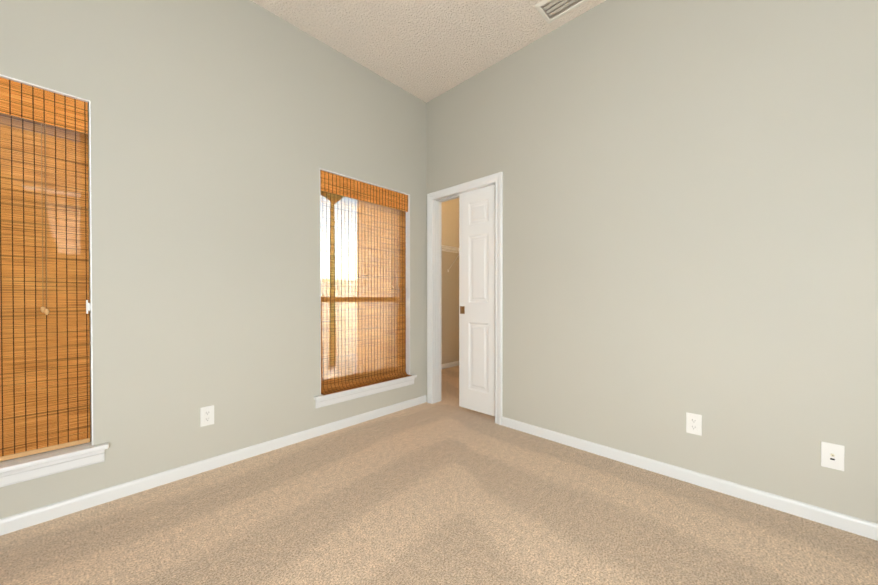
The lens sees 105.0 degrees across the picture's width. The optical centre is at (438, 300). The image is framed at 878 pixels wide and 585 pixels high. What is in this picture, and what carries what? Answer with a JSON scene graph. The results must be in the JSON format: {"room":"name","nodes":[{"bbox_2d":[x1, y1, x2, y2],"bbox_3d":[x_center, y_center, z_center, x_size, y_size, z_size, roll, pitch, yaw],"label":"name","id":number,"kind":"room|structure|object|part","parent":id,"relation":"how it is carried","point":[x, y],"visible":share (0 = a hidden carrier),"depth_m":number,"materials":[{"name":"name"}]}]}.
{"room":"empty bedroom","nodes":[
{"label":"empty bedroom","id":0,"kind":"room"},
{"bbox_2d":[0,0,426,518],"bbox_3d":[-1.448,-0.475,2.206,0.200,3.050,3.614,0,1,44],"label":"wall","id":1,"kind":"structure","parent":0,"point":[223,132],"depth_m":2.08,"materials":[{"name":"beige paint"}]},
{"bbox_2d":[0,77,90,461],"bbox_3d":[-2.117,-0.135,1.417,0.057,1.755,0.904,0,1,44],"label":"window blind","id":2,"kind":"object","parent":1,"relation":"attached to","point":[45,306],"visible":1,"depth_m":1.64,"materials":[{"name":"brown wood"}]},
{"bbox_3d":[-1.918,-0.414,1.637,0.003,0.912,0.014,0,1,44],"label":"cord","id":3,"kind":"part","parent":2,"relation":"part of","materials":[{"name":"beige fabric"}]},
{"bbox_2d":[0,74,92,444],"bbox_3d":[-2.130,-0.134,1.426,0.103,1.760,0.920,0,1,44],"label":"liner","id":4,"kind":"object","parent":1,"relation":"attached to","point":[46,89],"visible":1,"depth_m":1.72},
{"bbox_2d":[0,450,104,486],"bbox_3d":[-2.084,0.807,1.390,0.019,0.070,1.000,0,1,44],"label":"window sill","id":5,"kind":"structure","parent":1,"relation":"attached to","point":[33,472],"depth_m":1.62,"materials":[{"name":"white wood"}]},
{"bbox_2d":[0,440,108,473],"bbox_3d":[-2.114,0.759,1.419,0.145,0.025,1.030,0,1,44],"label":"window sill","id":6,"kind":"structure","parent":1,"relation":"attached to","point":[40,458],"depth_m":1.62,"materials":[{"name":"white wood"}]},
{"bbox_2d":[88,109,90,439],"bbox_3d":[-2.184,-0.134,1.478,0.072,1.765,0.920,0,1,44],"label":"window","id":7,"kind":"structure","parent":1,"relation":"in","point":[89,273],"depth_m":1.79,"materials":[{"name":"white plastic"}]},
{"bbox_2d":[200,405,213,426],"bbox_3d":[-1.431,0.715,2.082,0.008,0.118,0.072,0,1,44],"label":"electrical outlet","id":8,"kind":"object","parent":1,"relation":"attached to","point":[206,415],"visible":1,"depth_m":2.08,"materials":[{"name":"white plastic"}]},
{"bbox_2d":[0,395,426,535],"bbox_3d":[-1.325,1.015,2.192,0.013,0.070,3.458,0,1,44],"label":"baseboard","id":9,"kind":"structure","parent":1,"relation":"attached to","point":[26,519],"depth_m":1.96,"materials":[{"name":"white wood"}]},
{"bbox_2d":[320,168,409,394],"bbox_3d":[-0.640,-0.146,2.987,0.103,1.760,0.931,0,1,44],"label":"liner","id":10,"kind":"object","parent":1,"relation":"attached to","point":[408,292],"visible":0.37,"depth_m":3.29,"materials":[{"name":"wood"}]},
{"bbox_2d":[314,374,416,407],"bbox_3d":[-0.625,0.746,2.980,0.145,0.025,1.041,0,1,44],"label":"window sill","id":11,"kind":"structure","parent":1,"relation":"attached to","point":[320,397],"depth_m":2.84,"materials":[{"name":"white wood"}]},
{"bbox_2d":[320,170,411,394],"bbox_3d":[-0.610,-0.147,2.961,0.107,1.755,0.915,0,1,44],"label":"window blind","id":12,"kind":"object","parent":1,"relation":"attached to","point":[363,276],"visible":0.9,"depth_m":2.94,"materials":[{"name":"brown wood"}]},
{"bbox_2d":[251,0,605,102],"bbox_3d":[-0.028,-2.050,0.918,4.014,0.120,3.728,0,1,44],"label":"ceiling","id":13,"kind":"structure","parent":0,"point":[426,51],"depth_m":2.51,"materials":[{"name":"white paint"}]},
{"bbox_2d":[535,0,587,23],"bbox_3d":[0.868,-2.048,2.223,0.408,0.112,0.208,0,1,44],"label":"ceiling vent","id":14,"kind":"object","parent":13,"relation":"in","point":[552,5],"visible":1,"depth_m":2.32,"materials":[{"name":"white metal"}]},
{"bbox_2d":[0,365,877,584],"bbox_3d":[0.441,1.091,2.095,4.924,0.080,6.042,0,1,44],"label":"floor","id":15,"kind":"structure","parent":0,"point":[447,489],"depth_m":1.57,"materials":[{"name":"carpet"}]},
{"bbox_2d":[442,198,458,363],"bbox_3d":[-0.003,-0.498,5.082,0.140,3.050,2.314,0,1,44],"label":"wall","id":16,"kind":"structure","parent":0,"point":[450,289],"depth_m":5.16,"materials":[{"name":"beige paint"}]},
{"bbox_2d":[442,361,458,368],"bbox_3d":[0.013,0.993,4.999,0.013,0.070,2.200,0,1,44],"label":"baseboard","id":17,"kind":"structure","parent":16,"relation":"attached to","point":[450,364],"depth_m":5.14,"materials":[{"name":"white wood"}]},
{"bbox_2d":[442,245,458,271],"bbox_3d":[0.120,-0.594,4.884,0.310,0.335,2.184,0,1,44],"label":"closet shelf","id":18,"kind":"object","parent":16,"relation":"attached to","point":[454,250],"visible":0.17,"depth_m":4.90,"materials":[{"name":"beige wood"}]},
{"bbox_2d":[426,0,877,523],"bbox_3d":[1.219,-0.475,2.238,4.014,3.050,0.114,0,1,44],"label":"wall","id":19,"kind":"structure","parent":0,"point":[690,206],"depth_m":1.93,"materials":[{"name":"beige paint"}]},
{"bbox_2d":[441,198,455,370],"bbox_3d":[0.296,-0.015,3.214,0.887,2.115,0.018,0,1,44],"label":"door frame","id":20,"kind":"structure","parent":19,"relation":"attached to","point":[441,283],"depth_m":3.47,"materials":[{"name":"white wood"}]},
{"bbox_2d":[427,172,502,424],"bbox_3d":[0.245,-0.015,3.160,0.887,2.115,0.133,0,1,44],"label":"door frame","id":21,"kind":"structure","parent":19,"relation":"attached to","point":[496,179],"depth_m":3.38,"materials":[{"name":"white wood"}]},
{"bbox_2d":[459,184,494,415],"bbox_3d":[0.479,-0.004,2.946,0.763,2.029,0.038,0,1,44],"label":"door","id":22,"kind":"structure","parent":19,"relation":"in","point":[477,299],"depth_m":3.05,"materials":[{"name":"white wood"}]},
{"bbox_3d":[0.225,0.092,3.184,0.068,0.090,0.030,0,1,44],"label":"door pull","id":23,"kind":"part","parent":22,"relation":"part of","materials":[{"name":"brown metal"}]},
{"bbox_2d":[502,417,877,540],"bbox_3d":[1.526,1.018,1.870,2.756,0.070,0.013,0,1,44],"label":"baseboard","id":24,"kind":"structure","parent":19,"relation":"attached to","point":[831,518],"depth_m":1.85,"materials":[{"name":"white wood"}]},
{"bbox_2d":[686,412,701,435],"bbox_3d":[1.461,0.709,1.933,0.072,0.118,0.008,0,1,44],"label":"electrical outlet","id":25,"kind":"object","parent":19,"relation":"attached to","point":[693,423],"visible":1,"depth_m":1.93,"materials":[{"name":"white plastic"}]},
{"bbox_2d":[821,441,844,470],"bbox_3d":[1.835,0.728,1.571,0.072,0.118,0.017,0,1,44],"label":"outlet","id":26,"kind":"object","parent":19,"relation":"attached to","point":[832,455],"visible":1,"depth_m":1.57,"materials":[{"name":"white plastic"}]}
]}

